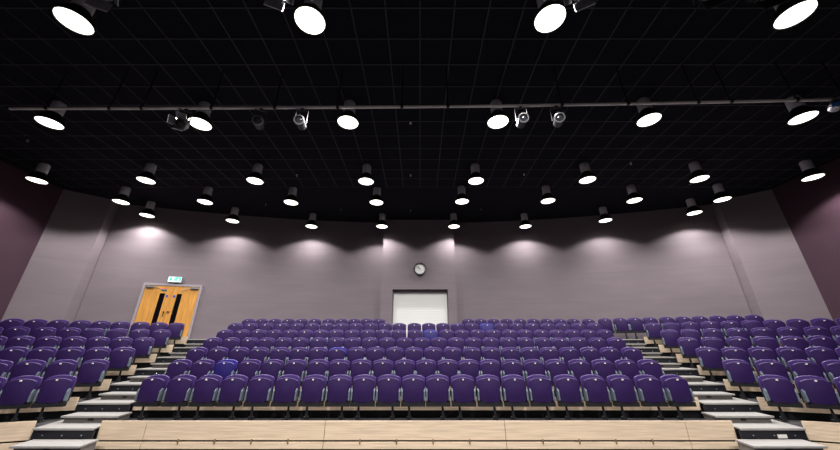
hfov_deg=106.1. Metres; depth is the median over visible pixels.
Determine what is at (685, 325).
seat
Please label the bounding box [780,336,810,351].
seat
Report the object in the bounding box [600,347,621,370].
seat
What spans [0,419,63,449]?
tier
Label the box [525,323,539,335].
seat
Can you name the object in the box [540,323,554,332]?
seat
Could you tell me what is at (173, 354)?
step
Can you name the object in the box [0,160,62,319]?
wall
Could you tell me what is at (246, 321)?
seat
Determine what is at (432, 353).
seat
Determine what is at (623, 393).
seat
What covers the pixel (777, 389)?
seat
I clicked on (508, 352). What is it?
seat
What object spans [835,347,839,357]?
seat
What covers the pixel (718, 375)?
tier
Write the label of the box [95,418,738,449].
barrier panel
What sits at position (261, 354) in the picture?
seat
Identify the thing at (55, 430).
aisle landing
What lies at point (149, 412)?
tier
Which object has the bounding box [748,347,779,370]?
seat
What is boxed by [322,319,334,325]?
seat
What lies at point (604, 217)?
spotlight
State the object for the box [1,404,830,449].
floor
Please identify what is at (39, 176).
spotlight
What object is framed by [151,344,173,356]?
tier
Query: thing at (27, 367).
seat
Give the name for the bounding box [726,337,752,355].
seat
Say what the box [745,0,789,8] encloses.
spotlight
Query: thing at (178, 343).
walkway
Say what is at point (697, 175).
recessed light
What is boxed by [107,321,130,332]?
seat
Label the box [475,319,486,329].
seat
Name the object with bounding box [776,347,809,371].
seat
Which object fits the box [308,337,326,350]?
seat
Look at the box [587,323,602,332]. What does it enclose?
seat
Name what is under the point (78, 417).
step
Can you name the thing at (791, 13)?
spotlight
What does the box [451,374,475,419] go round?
seat
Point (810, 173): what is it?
recessed light
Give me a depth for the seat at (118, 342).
8.79 m
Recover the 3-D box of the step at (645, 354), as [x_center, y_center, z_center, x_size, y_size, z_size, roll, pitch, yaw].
[6.846,3.994,9.742,1.128,0.118,0.442,0,-22,0]
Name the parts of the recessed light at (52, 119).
lamp shade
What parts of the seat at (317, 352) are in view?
backrest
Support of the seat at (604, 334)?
on the tier
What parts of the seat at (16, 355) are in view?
backrest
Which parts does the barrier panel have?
skirt panel, riser panel, skirt panel, riser panel, skirt panel, riser panel, mounting rail, riser panel, skirt panel, riser panel, skirt panel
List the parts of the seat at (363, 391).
leg, backrest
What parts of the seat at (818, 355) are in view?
backrest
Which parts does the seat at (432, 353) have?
backrest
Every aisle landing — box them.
[29,420,100,440]
[75,398,134,412]
[109,381,141,391]
[135,367,166,375]
[156,357,184,362]
[174,347,195,351]
[188,339,205,343]
[623,339,643,343]
[633,347,658,351]
[644,357,676,362]
[662,367,698,375]
[688,381,725,391]
[698,397,760,412]
[733,419,808,440]
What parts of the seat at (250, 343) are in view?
backrest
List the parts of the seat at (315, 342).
backrest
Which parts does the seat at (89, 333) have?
backrest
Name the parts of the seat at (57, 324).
backrest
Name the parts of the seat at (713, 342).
backrest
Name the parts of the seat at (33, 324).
backrest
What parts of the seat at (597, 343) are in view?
backrest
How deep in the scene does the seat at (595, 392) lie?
6.25 m
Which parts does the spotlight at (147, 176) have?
lamp shade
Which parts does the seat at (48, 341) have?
backrest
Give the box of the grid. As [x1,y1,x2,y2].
[0,0,839,187]
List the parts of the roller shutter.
guide rail, guide rail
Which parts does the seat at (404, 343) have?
backrest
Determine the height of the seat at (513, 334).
0.820 m
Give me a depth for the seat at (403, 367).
7.21 m
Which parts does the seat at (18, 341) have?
backrest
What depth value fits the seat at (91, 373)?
7.08 m
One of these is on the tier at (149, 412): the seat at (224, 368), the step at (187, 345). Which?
the seat at (224, 368)
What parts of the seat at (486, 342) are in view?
backrest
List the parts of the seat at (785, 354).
backrest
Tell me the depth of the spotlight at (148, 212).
12.79 m
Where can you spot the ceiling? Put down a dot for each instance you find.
(343, 202)
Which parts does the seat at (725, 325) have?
backrest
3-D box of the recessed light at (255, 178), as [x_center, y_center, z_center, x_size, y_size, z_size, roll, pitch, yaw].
[-5.324,-1.693,10.307,0.514,0.612,0.514,0,-22,0]
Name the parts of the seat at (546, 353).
backrest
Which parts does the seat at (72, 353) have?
backrest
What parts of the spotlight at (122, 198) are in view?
lamp shade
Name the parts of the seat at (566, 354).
backrest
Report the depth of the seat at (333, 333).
9.96 m
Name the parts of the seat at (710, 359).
backrest, leg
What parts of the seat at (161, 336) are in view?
backrest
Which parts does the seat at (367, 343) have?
backrest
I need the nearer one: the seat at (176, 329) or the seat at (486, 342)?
the seat at (486, 342)
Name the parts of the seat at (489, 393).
backrest, leg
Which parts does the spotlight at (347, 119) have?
lamp shade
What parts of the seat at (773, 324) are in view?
backrest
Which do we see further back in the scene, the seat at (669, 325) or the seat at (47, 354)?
the seat at (669, 325)
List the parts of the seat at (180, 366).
backrest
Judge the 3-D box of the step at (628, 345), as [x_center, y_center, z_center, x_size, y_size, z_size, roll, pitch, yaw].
[7.027,4.065,10.654,1.115,0.118,0.442,0,-22,0]
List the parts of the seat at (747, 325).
backrest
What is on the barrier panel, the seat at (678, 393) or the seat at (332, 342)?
the seat at (678, 393)
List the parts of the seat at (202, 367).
backrest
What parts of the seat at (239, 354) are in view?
backrest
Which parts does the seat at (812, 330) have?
backrest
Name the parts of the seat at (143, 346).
backrest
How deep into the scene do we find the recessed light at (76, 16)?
5.27 m
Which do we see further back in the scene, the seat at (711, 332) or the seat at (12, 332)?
the seat at (711, 332)
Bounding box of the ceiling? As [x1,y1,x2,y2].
[0,0,839,222]
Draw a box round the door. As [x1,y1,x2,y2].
[129,282,202,339]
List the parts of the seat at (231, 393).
leg, backrest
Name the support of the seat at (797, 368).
on the tier at (805, 413)
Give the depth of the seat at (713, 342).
8.77 m
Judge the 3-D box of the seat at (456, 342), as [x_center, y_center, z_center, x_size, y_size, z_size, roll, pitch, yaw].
[1.048,3.640,9.014,0.475,0.820,0.190,0,-22,0]
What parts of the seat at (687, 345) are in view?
backrest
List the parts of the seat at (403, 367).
backrest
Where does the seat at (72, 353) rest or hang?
on the tier at (81, 392)
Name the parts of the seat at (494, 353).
backrest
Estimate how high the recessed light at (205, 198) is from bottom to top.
0.612 m
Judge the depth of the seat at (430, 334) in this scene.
9.95 m
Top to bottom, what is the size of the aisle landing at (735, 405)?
0.222 m
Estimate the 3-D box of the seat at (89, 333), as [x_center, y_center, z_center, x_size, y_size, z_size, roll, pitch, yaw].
[-9.700,3.443,9.259,0.475,0.820,0.190,8,-23,-19]
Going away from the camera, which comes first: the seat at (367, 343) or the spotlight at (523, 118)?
the spotlight at (523, 118)
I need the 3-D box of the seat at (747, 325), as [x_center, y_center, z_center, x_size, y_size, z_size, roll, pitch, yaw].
[10.430,3.375,9.824,0.475,0.820,0.190,-9,-24,21]
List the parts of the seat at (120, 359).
leg, backrest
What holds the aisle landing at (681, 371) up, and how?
attached to the tier
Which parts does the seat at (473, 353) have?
backrest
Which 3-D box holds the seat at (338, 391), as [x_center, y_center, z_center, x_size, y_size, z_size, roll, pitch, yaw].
[-1.623,3.427,6.280,0.475,0.820,0.190,0,-22,0]
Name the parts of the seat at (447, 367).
backrest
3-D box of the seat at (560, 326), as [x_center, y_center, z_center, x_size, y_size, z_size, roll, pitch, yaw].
[4.965,3.782,10.836,0.475,0.820,0.190,0,-22,0]
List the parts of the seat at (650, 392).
backrest, leg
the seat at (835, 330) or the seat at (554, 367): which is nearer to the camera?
the seat at (554, 367)
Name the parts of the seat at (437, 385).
backrest, leg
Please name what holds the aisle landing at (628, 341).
on the walkway
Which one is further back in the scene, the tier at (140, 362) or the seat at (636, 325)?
the seat at (636, 325)
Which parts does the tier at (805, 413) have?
riser panel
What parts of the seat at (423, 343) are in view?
backrest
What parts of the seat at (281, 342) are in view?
backrest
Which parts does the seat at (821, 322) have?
backrest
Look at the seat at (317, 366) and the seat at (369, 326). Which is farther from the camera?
the seat at (369, 326)
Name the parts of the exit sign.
lit panel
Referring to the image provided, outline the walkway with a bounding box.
[126,336,806,347]
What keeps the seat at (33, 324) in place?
on the tier at (164, 352)
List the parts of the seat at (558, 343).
backrest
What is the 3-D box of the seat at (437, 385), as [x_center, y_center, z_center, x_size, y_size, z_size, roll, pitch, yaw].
[0.357,3.427,6.280,0.475,0.820,0.190,0,-22,0]
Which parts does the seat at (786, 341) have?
backrest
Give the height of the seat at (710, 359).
0.820 m
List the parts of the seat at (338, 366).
backrest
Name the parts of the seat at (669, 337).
backrest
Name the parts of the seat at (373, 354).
backrest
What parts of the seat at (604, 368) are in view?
backrest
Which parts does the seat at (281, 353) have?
backrest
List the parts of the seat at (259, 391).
leg, backrest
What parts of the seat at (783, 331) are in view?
backrest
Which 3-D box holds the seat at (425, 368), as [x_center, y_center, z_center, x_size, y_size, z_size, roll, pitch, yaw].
[0.140,3.498,7.191,0.475,0.820,0.190,0,-22,0]
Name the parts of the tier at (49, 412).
riser panel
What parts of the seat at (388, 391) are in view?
backrest, leg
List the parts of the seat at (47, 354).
backrest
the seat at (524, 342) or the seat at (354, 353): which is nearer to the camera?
the seat at (354, 353)
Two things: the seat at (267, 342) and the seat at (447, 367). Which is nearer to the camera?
the seat at (447, 367)
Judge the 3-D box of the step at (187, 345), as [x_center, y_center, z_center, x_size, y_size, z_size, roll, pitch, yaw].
[-7.319,4.065,10.654,1.199,0.118,0.442,0,-22,0]
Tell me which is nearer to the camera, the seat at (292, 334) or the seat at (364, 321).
the seat at (292, 334)
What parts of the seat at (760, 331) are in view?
backrest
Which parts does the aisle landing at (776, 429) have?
label plate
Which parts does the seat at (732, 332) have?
backrest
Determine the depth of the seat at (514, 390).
6.24 m
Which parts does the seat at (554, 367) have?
backrest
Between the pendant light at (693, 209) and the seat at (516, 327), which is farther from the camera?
the pendant light at (693, 209)
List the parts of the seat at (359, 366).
backrest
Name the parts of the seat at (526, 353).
backrest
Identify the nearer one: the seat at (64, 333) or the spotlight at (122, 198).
the seat at (64, 333)
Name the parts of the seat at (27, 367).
backrest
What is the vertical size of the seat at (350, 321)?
0.820 m
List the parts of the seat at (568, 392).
backrest, leg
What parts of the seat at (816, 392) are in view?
frame, backrest, leg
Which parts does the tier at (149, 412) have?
riser panel, riser panel, riser panel, riser panel, riser panel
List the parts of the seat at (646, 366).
backrest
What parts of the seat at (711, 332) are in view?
backrest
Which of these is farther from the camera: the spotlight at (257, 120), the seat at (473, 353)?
the seat at (473, 353)
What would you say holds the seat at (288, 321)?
on the walkway
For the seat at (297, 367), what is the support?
on the tier at (149, 412)
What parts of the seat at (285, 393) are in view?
leg, backrest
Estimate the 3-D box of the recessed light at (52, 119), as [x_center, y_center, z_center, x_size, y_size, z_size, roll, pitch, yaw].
[-8.928,-2.731,7.724,0.514,0.612,0.514,0,-22,0]
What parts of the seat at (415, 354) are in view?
backrest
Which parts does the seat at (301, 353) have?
backrest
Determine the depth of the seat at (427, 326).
10.87 m
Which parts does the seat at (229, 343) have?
backrest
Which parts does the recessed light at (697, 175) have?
lamp shade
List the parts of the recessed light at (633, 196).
lamp shade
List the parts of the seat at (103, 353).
backrest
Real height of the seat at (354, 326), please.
0.820 m
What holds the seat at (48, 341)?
on the tier at (113, 375)
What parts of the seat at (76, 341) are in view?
backrest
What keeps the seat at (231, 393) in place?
on the barrier panel
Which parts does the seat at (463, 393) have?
leg, backrest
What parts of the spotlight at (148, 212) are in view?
lamp shade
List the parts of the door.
vision panel, vision panel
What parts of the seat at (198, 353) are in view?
backrest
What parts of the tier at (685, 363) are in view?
riser panel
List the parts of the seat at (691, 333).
backrest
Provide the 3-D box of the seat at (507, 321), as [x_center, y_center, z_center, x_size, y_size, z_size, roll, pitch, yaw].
[3.403,4.057,12.256,0.475,0.820,0.190,0,-22,0]
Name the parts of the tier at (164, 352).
riser panel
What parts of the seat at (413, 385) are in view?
leg, backrest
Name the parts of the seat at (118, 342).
backrest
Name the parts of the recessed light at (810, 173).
lamp shade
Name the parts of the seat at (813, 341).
backrest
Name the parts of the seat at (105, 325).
backrest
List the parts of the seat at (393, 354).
backrest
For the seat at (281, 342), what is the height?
0.820 m
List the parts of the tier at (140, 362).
riser panel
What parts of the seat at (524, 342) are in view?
backrest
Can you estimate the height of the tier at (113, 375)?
0.377 m
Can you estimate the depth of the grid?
7.88 m
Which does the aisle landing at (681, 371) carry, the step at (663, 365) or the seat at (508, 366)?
the step at (663, 365)
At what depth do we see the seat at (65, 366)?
6.96 m
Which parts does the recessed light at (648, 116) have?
lamp shade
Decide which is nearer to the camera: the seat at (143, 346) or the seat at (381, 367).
the seat at (381, 367)
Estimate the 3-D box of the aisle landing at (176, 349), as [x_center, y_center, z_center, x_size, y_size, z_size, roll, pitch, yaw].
[-7.421,4.144,10.395,1.374,0.222,0.862,0,-22,0]
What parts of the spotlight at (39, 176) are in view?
lamp shade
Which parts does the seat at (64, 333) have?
backrest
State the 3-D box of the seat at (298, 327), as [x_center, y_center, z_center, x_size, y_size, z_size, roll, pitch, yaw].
[-4.290,3.782,10.836,0.475,0.820,0.190,0,-22,0]
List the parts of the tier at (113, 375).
riser panel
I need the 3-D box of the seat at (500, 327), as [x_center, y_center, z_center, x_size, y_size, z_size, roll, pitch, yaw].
[2.824,3.782,10.836,0.475,0.820,0.190,0,-22,0]
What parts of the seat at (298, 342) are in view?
backrest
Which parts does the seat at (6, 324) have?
backrest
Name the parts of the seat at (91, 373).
leg, backrest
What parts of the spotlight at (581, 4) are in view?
barn door, barn door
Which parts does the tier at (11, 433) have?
skirt panel, riser panel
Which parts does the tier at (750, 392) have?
riser panel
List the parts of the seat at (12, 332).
backrest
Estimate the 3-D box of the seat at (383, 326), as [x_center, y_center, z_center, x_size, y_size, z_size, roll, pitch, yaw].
[-1.214,3.782,10.836,0.475,0.820,0.190,0,-22,0]
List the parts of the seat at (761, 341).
backrest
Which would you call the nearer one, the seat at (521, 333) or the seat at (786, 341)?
the seat at (786, 341)
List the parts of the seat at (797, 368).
backrest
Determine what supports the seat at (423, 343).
on the tier
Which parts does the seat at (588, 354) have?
backrest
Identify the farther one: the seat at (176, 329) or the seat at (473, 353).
the seat at (176, 329)
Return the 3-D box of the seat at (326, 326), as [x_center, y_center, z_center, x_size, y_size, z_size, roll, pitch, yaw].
[-3.221,3.782,10.836,0.475,0.820,0.190,0,-22,0]
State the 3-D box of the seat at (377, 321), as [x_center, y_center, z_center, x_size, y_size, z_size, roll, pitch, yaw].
[-1.606,4.057,12.256,0.475,0.820,0.190,0,-22,0]
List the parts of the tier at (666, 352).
riser panel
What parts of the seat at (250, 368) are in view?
backrest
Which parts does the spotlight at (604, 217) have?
lamp shade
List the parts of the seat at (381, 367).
backrest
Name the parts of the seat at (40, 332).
backrest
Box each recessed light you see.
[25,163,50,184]
[33,100,66,129]
[51,0,95,35]
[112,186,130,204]
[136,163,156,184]
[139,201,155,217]
[187,101,211,130]
[197,186,212,204]
[226,207,238,222]
[246,163,263,184]
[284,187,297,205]
[294,0,325,34]
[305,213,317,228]
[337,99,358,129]
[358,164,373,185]
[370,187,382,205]
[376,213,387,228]
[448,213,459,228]
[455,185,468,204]
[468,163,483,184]
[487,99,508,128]
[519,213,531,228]
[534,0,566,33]
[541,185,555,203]
[579,162,595,183]
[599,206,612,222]
[626,184,642,203]
[636,97,661,126]
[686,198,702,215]
[688,161,709,182]
[712,183,731,202]
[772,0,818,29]
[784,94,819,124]
[799,159,825,181]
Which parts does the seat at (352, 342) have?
backrest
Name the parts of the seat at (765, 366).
backrest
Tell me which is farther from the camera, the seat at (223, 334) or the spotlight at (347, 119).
the seat at (223, 334)
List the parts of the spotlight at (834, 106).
gel frame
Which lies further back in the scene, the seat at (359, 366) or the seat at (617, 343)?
the seat at (617, 343)
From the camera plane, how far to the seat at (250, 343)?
9.05 m
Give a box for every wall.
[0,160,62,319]
[1,189,119,323]
[75,204,751,404]
[710,189,832,325]
[772,158,839,325]
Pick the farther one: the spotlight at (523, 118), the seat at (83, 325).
the seat at (83, 325)
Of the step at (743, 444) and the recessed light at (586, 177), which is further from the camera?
the recessed light at (586, 177)
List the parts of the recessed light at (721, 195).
lamp shade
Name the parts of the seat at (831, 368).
backrest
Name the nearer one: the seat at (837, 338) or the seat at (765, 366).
the seat at (765, 366)
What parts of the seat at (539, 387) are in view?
backrest, leg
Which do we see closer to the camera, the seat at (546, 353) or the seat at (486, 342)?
the seat at (546, 353)
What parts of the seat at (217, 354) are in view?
backrest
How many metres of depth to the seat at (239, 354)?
8.13 m
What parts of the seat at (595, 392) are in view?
backrest, leg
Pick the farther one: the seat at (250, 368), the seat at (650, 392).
the seat at (250, 368)
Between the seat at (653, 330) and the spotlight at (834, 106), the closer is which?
the spotlight at (834, 106)
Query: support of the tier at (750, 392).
on the tier at (805, 413)
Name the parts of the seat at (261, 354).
backrest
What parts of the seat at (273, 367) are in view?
backrest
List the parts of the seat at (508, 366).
backrest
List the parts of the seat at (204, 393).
leg, backrest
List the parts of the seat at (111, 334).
backrest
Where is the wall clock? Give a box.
[414,263,425,274]
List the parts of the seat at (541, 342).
backrest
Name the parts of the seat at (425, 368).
backrest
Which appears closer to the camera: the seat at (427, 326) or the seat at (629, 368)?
the seat at (629, 368)
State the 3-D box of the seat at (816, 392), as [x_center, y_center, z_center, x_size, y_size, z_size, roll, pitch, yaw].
[7.625,3.320,6.012,0.475,0.820,0.190,-9,-24,21]
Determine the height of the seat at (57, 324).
0.820 m
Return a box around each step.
[9,439,98,449]
[60,412,131,422]
[99,391,136,399]
[128,376,148,381]
[150,363,169,367]
[169,352,186,356]
[184,344,202,346]
[626,344,645,346]
[642,352,661,356]
[659,363,680,367]
[681,376,704,381]
[692,391,734,399]
[701,412,773,422]
[735,439,827,449]
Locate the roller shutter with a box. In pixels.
[392,290,447,336]
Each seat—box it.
[0,318,24,334]
[0,336,7,348]
[0,347,29,370]
[0,360,13,377]
[0,375,42,421]
[0,377,6,391]
[1,327,30,339]
[1,336,34,350]
[6,360,46,382]
[23,319,47,335]
[23,347,57,371]
[29,327,56,344]
[29,336,61,350]
[30,375,76,422]
[41,359,78,382]
[46,320,69,335]
[52,347,84,370]
[56,328,80,340]
[56,336,86,354]
[68,320,90,336]
[75,359,108,399]
[76,347,110,371]
[80,328,104,340]
[83,337,109,351]
[88,321,110,336]
[105,328,127,343]
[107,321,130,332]
[107,337,132,353]
[107,347,135,381]
[127,322,149,336]
[129,329,149,343]
[131,337,154,364]
[133,374,169,419]
[148,322,167,337]
[150,329,170,356]
[160,374,195,419]
[164,359,191,380]
[166,323,184,347]
[184,347,207,363]
[188,359,214,380]
[188,374,222,419]
[202,337,221,351]
[206,347,228,363]
[212,359,237,380]
[215,374,247,419]
[216,330,233,340]
[220,337,239,354]
[227,323,242,333]
[227,347,249,369]
[233,330,249,345]
[236,359,260,385]
[239,337,258,351]
[241,319,254,325]
[242,323,257,336]
[243,374,274,419]
[247,347,269,370]
[249,330,266,338]
[255,319,267,327]
[255,337,274,357]
[258,323,273,331]
[259,359,283,385]
[265,330,281,340]
[268,319,280,325]
[268,347,289,370]
[270,374,300,419]
[273,323,288,332]
[273,337,291,348]
[281,330,297,340]
[282,319,294,329]
[282,359,306,385]
[287,347,308,361]
[289,323,303,332]
[290,337,308,350]
[295,319,307,329]
[297,330,312,343]
[298,374,326,419]
[304,323,318,332]
[305,359,328,376]
[306,347,327,370]
[308,319,320,329]
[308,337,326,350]
[312,330,328,338]
[320,323,333,330]
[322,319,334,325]
[324,374,351,419]
[326,337,343,356]
[326,347,346,363]
[327,330,343,341]
[327,359,349,385]
[334,319,347,327]
[334,323,348,336]
[343,330,359,340]
[343,337,360,351]
[346,347,365,369]
[348,319,359,329]
[349,323,362,336]
[349,359,371,384]
[350,374,376,419]
[359,330,374,343]
[360,319,372,329]
[361,337,377,351]
[364,323,377,336]
[365,347,384,370]
[372,359,393,385]
[373,319,384,324]
[375,330,390,345]
[376,374,400,419]
[378,323,391,332]
[378,337,394,356]
[385,347,403,370]
[391,330,405,346]
[392,323,405,330]
[394,359,414,387]
[396,337,412,357]
[401,374,424,419]
[405,347,422,370]
[407,323,420,333]
[407,330,421,341]
[413,337,429,357]
[416,359,436,385]
[422,323,435,336]
[423,330,437,346]
[424,347,442,370]
[426,374,450,419]
[431,337,447,354]
[436,323,449,336]
[437,359,458,385]
[439,330,454,346]
[443,347,461,361]
[448,337,464,357]
[450,323,463,336]
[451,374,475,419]
[455,330,469,345]
[458,359,479,387]
[462,319,473,329]
[462,347,481,370]
[465,323,478,333]
[465,337,482,356]
[470,330,485,346]
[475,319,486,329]
[476,374,502,419]
[479,359,501,385]
[480,323,493,334]
[482,337,500,352]
[482,347,501,366]
[486,330,501,345]
[487,319,499,326]
[494,323,508,336]
[499,337,517,348]
[500,319,512,329]
[501,347,522,365]
[501,359,524,379]
[501,374,529,419]
[502,330,518,342]
[509,323,523,333]
[514,319,526,329]
[517,330,534,344]
[517,337,535,355]
[520,347,541,366]
[523,359,546,385]
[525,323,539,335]
[526,374,555,419]
[527,319,539,326]
[534,330,550,339]
[535,337,553,350]
[539,347,560,370]
[540,319,553,324]
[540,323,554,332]
[545,359,569,385]
[549,330,566,340]
[552,337,570,355]
[553,374,583,419]
[554,319,566,329]
[556,323,570,332]
[559,347,580,370]
[565,330,581,341]
[567,319,579,329]
[568,359,592,394]
[569,337,588,357]
[571,323,586,332]
[580,347,601,370]
[580,374,612,419]
[581,330,597,345]
[582,319,594,329]
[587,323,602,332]
[588,337,607,351]
[591,359,616,383]
[597,330,613,345]
[598,318,614,332]
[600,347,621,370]
[606,374,639,419]
[607,337,626,358]
[613,318,630,338]
[615,359,640,383]
[621,347,643,363]
[627,318,645,338]
[633,374,668,419]
[637,359,664,379]
[642,317,658,330]
[645,323,661,346]
[659,317,674,329]
[660,329,680,356]
[660,374,696,419]
[663,322,681,336]
[675,316,691,328]
[677,337,700,368]
[680,329,701,346]
[681,322,703,337]
[691,316,708,329]
[695,347,723,381]
[700,321,722,331]
[701,337,725,357]
[702,328,727,346]
[709,316,726,326]
[720,321,742,338]
[721,347,754,371]
[722,359,758,399]
[726,315,744,326]
[726,328,753,346]
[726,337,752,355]
[741,320,762,337]
[745,315,763,326]
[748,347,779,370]
[751,327,781,346]
[752,336,780,356]
[754,359,795,387]
[757,375,803,421]
[763,319,786,337]
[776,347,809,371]
[777,327,806,340]
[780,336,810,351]
[786,319,810,337]
[787,360,828,381]
[794,375,839,422]
[803,326,836,342]
[805,347,839,375]
[807,336,838,350]
[810,318,835,333]
[821,360,839,388]
[830,326,839,344]
[833,377,839,395]
[835,318,839,325]
[835,336,839,346]
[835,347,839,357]
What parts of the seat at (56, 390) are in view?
leg, backrest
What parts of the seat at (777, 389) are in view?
backrest, leg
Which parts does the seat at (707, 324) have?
backrest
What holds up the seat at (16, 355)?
on the tier at (81, 392)
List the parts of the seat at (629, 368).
backrest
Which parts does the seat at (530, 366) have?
backrest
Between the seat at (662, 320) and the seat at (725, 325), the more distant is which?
the seat at (662, 320)
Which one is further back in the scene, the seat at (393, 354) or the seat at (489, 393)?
the seat at (393, 354)
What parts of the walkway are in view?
riser panel, riser panel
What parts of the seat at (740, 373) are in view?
backrest, leg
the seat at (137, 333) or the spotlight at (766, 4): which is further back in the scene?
the seat at (137, 333)
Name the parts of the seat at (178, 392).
leg, backrest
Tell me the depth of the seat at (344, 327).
10.87 m
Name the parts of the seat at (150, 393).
leg, backrest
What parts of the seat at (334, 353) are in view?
backrest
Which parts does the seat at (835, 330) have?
backrest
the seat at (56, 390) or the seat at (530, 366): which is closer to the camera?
the seat at (56, 390)
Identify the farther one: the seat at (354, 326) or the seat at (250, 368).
the seat at (354, 326)
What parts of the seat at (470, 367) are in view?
backrest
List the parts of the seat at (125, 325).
backrest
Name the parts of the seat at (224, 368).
backrest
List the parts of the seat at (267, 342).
backrest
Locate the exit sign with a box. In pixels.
[167,276,182,282]
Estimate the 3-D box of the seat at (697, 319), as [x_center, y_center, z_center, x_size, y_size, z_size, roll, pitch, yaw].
[10.135,3.678,11.312,0.475,0.820,0.190,-6,-23,14]
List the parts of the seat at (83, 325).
backrest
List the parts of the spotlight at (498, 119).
lamp shade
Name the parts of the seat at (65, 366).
backrest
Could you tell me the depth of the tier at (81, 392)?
7.33 m
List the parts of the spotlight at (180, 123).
barn door, barn door, barn door, barn door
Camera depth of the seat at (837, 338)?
7.98 m
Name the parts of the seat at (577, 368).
backrest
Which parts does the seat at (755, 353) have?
backrest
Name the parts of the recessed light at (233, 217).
lamp shade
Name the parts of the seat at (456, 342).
backrest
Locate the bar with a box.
[8,61,839,110]
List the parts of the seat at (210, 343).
backrest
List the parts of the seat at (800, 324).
backrest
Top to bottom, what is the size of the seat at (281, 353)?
0.820 m
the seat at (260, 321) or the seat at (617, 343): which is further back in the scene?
the seat at (260, 321)
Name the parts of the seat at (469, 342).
backrest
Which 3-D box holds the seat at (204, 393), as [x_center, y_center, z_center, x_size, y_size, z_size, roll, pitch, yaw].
[-4.278,3.427,6.280,0.475,0.820,0.190,0,-22,0]
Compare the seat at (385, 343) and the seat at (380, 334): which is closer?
the seat at (385, 343)
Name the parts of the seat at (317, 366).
backrest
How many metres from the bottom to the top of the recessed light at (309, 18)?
0.612 m
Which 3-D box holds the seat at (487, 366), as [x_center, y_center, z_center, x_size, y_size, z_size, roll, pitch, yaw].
[1.622,3.498,7.191,0.475,0.820,0.190,0,-22,0]
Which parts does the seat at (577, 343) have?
backrest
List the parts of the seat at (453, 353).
backrest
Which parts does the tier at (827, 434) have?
riser panel, skirt panel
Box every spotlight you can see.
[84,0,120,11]
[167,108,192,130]
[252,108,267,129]
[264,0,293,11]
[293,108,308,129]
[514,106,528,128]
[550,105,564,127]
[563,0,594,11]
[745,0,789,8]
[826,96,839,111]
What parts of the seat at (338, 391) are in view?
backrest, leg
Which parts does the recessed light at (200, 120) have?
lamp shade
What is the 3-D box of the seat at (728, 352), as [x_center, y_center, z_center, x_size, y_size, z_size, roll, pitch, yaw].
[7.926,3.469,7.854,0.475,0.820,0.190,-9,-24,21]
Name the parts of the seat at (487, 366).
backrest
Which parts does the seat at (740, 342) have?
backrest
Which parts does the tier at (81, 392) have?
riser panel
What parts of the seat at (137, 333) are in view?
backrest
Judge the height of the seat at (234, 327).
0.820 m
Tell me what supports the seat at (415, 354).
on the tier
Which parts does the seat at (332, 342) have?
backrest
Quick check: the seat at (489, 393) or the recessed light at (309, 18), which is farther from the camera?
the seat at (489, 393)
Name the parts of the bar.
drop rod, drop rod, drop rod, drop rod, drop rod, drop rod, drop rod, drop rod, drop rod, drop rod, drop rod, drop rod, drop rod, drop rod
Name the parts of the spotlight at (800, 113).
lamp shade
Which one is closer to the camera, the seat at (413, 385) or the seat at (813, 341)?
the seat at (413, 385)
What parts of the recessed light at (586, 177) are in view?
lamp shade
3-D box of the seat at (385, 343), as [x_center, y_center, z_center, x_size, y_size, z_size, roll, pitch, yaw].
[-0.953,3.640,9.014,0.475,0.820,0.190,0,-22,0]
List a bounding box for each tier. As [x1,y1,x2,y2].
[0,397,100,421]
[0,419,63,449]
[43,365,139,380]
[71,379,123,397]
[131,354,156,367]
[132,397,700,417]
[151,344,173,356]
[247,386,634,396]
[658,344,781,356]
[675,354,699,367]
[696,365,793,380]
[716,379,839,398]
[734,397,839,421]
[773,419,839,449]
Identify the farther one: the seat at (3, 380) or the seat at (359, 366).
the seat at (359, 366)
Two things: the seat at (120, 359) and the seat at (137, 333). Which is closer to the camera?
the seat at (120, 359)
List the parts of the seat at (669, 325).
backrest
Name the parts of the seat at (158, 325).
backrest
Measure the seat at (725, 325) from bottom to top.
0.820 m
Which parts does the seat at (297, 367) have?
backrest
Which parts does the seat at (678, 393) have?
backrest, leg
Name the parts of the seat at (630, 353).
backrest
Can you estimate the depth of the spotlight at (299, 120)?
6.31 m
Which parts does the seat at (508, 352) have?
backrest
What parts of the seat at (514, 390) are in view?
backrest, leg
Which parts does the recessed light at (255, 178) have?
lamp shade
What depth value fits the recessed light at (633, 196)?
11.52 m
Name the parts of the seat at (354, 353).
backrest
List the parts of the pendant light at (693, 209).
lamp shade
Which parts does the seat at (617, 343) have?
backrest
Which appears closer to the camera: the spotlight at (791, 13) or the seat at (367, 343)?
the spotlight at (791, 13)
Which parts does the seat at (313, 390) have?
leg, backrest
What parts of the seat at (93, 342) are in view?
backrest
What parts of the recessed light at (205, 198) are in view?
lamp shade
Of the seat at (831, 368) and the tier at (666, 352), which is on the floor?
the tier at (666, 352)
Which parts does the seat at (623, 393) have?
backrest, leg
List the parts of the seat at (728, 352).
backrest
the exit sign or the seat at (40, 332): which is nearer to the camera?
the seat at (40, 332)
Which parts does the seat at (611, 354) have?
backrest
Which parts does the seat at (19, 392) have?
leg, backrest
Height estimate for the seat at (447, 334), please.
0.820 m

